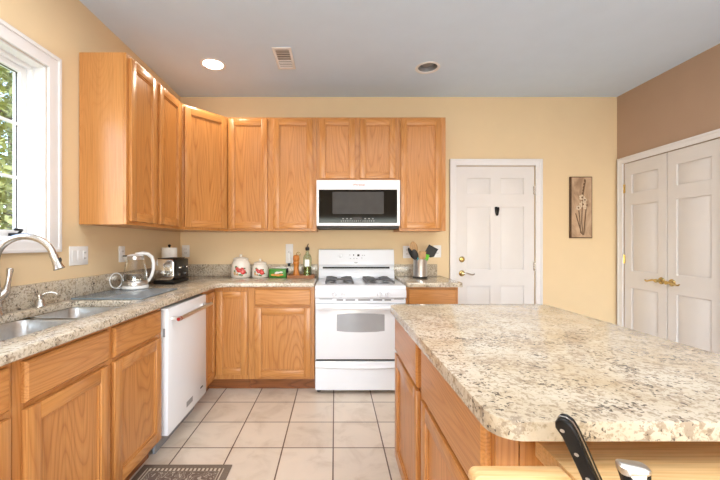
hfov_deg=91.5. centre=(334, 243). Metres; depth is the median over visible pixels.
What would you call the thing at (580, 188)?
wall plaque
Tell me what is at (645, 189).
door
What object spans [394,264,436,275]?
backsplash
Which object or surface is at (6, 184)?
tree
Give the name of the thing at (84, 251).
socket
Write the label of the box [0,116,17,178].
grille
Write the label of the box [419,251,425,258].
wooden spatula
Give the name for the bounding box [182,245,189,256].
wall outlet
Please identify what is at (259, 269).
canister
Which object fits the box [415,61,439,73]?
recessed light
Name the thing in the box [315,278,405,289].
cooktop
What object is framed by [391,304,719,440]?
island countertop
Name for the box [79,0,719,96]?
ceiling
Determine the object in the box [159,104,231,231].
upper cabinet
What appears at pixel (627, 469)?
kitchen knife
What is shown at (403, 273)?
countertop
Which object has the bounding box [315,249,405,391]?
gas range
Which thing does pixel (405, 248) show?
wall outlet
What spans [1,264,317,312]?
backsplash
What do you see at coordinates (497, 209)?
ornament
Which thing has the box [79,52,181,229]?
upper cabinet
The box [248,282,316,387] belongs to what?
base cabinet
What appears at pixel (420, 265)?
utensil crock
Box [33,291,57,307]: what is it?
soap dispenser
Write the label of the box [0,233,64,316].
kitchen faucet
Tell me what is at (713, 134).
door frame
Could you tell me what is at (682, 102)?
wall
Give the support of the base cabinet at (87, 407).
on the floor
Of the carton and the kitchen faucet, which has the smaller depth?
the kitchen faucet
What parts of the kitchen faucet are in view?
lever, spout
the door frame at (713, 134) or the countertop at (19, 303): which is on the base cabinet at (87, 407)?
the countertop at (19, 303)
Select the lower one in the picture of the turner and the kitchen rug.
the kitchen rug
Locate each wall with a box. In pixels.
[0,0,180,287]
[181,97,616,324]
[617,44,719,326]
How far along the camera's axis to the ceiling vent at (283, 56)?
2.82 m
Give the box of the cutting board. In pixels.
[71,288,176,299]
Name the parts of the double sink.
bowl, bowl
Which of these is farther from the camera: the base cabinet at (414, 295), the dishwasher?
the base cabinet at (414, 295)
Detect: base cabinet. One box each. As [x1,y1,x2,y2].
[0,363,10,479]
[11,308,161,479]
[200,287,249,390]
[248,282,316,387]
[405,287,457,303]
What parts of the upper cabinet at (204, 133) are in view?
door, door panel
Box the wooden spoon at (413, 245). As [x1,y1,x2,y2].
[410,242,417,251]
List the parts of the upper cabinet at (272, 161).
door, door panel, door, door panel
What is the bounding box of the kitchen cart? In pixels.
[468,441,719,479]
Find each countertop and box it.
[0,264,317,366]
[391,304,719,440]
[394,264,462,286]
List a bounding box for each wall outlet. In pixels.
[119,246,124,261]
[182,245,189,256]
[286,244,292,263]
[403,246,410,257]
[433,245,440,256]
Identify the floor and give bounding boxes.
[129,388,401,479]
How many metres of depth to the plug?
3.54 m
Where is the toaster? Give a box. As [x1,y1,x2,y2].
[153,257,188,283]
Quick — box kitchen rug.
[131,465,231,479]
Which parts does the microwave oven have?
door glass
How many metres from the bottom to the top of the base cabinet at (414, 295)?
0.888 m
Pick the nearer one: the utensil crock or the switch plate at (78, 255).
the switch plate at (78, 255)
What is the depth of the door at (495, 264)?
3.59 m
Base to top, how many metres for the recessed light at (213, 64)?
0.119 m
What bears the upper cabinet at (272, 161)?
attached to the wall at (573, 136)
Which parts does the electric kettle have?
power cord, handle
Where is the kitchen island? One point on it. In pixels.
(438, 437)
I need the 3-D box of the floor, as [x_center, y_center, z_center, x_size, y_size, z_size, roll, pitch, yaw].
[0.652,1.310,0.290,4.765,0.120,6.880,0,0,0]
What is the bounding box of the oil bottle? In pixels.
[303,244,311,274]
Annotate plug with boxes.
[287,252,290,265]
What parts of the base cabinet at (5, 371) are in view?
drawer, frame, door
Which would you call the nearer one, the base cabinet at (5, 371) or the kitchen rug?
the base cabinet at (5, 371)
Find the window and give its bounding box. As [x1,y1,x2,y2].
[0,18,61,253]
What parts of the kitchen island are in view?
door panel, drawer, door, door panel, door, drawer, frame, panel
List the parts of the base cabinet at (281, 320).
door, door panel, drawer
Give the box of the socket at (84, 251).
[83,250,86,260]
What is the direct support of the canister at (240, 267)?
on the countertop at (19, 303)
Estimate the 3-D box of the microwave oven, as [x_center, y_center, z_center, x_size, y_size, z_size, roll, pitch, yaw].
[0.210,-0.359,3.369,0.757,0.446,0.411,0,0,0]
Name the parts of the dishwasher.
kick plate, door, label plate, handle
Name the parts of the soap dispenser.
spout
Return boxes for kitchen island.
[395,319,543,479]
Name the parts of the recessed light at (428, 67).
bulb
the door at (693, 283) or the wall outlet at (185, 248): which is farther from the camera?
the wall outlet at (185, 248)
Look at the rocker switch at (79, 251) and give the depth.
2.15 m
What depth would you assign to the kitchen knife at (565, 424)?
0.56 m
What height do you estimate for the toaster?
0.206 m
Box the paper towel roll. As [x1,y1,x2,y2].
[161,247,176,257]
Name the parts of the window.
sash, crank handle, jamb frame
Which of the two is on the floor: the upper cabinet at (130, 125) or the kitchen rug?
the kitchen rug
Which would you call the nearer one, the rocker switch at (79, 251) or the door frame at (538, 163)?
the rocker switch at (79, 251)
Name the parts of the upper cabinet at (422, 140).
door panel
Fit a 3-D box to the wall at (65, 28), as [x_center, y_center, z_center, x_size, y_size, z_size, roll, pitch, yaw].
[-1.655,-0.127,0.290,0.150,2.754,6.880,0,0,0]
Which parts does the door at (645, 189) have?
handle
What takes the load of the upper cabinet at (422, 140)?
attached to the wall at (573, 136)
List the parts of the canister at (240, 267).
lid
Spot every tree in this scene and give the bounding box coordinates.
[0,66,12,229]
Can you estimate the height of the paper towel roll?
0.280 m
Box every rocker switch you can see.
[72,250,75,261]
[78,250,80,260]
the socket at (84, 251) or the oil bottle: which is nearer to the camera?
the socket at (84, 251)
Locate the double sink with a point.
(14, 329)
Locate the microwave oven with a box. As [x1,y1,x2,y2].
[316,180,399,229]
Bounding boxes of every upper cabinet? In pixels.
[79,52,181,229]
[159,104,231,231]
[228,117,317,231]
[317,117,398,179]
[393,117,445,231]
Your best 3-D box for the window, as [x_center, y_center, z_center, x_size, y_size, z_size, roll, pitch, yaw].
[-1.642,-0.502,1.333,0.176,1.095,1.325,0,0,0]
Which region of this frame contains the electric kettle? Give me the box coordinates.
[109,251,154,289]
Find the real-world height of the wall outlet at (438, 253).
0.125 m
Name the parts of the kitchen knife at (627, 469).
handle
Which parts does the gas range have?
burner, oven handle, storage drawer, clock panel, oven door, control panel, burner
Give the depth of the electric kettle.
2.42 m
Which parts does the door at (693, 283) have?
handle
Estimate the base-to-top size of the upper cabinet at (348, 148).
0.588 m
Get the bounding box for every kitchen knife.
[555,413,602,479]
[615,459,651,479]
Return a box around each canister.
[231,254,250,277]
[252,259,267,277]
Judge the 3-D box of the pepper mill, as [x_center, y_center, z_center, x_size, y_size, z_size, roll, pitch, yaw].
[-0.372,0.194,3.360,0.071,0.240,0.072,0,0,34]
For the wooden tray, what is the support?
on the countertop at (19, 303)
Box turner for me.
[425,245,437,257]
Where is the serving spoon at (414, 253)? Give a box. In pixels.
[411,249,418,259]
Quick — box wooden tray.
[287,274,314,277]
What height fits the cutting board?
0.008 m
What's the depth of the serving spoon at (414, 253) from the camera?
3.29 m
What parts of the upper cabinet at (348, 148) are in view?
door, door panel, door panel, door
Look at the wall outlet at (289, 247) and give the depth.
3.57 m
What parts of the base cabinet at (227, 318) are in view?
door panel, door, door, door panel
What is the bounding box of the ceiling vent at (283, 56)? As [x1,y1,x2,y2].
[271,47,295,68]
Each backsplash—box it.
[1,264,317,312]
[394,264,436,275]
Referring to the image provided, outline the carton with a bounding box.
[269,268,287,277]
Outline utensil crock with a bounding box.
[413,259,426,278]
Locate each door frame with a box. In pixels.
[450,159,542,303]
[617,129,719,326]
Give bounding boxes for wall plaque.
[569,177,591,237]
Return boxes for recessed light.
[200,58,225,70]
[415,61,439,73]
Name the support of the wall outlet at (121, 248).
attached to the wall at (65, 28)
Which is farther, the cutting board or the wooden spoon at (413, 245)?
the wooden spoon at (413, 245)
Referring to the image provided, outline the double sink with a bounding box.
[0,307,117,340]
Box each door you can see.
[456,166,534,303]
[623,153,667,338]
[664,138,719,353]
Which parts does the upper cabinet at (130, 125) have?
door, door panel, frame, door, door panel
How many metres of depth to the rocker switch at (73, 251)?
2.11 m
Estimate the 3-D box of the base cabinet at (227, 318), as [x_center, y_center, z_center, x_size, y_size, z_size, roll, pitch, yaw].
[-1.155,0.807,3.138,0.840,0.886,0.875,0,0,0]
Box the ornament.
[495,207,499,215]
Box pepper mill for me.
[293,252,300,274]
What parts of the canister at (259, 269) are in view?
lid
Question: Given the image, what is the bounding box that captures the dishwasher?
[153,294,212,453]
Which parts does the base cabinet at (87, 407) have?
drawer, door, door panel, drawer, door, door panel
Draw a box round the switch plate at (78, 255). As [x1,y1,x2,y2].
[69,246,87,265]
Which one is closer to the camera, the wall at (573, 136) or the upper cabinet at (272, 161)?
the upper cabinet at (272, 161)

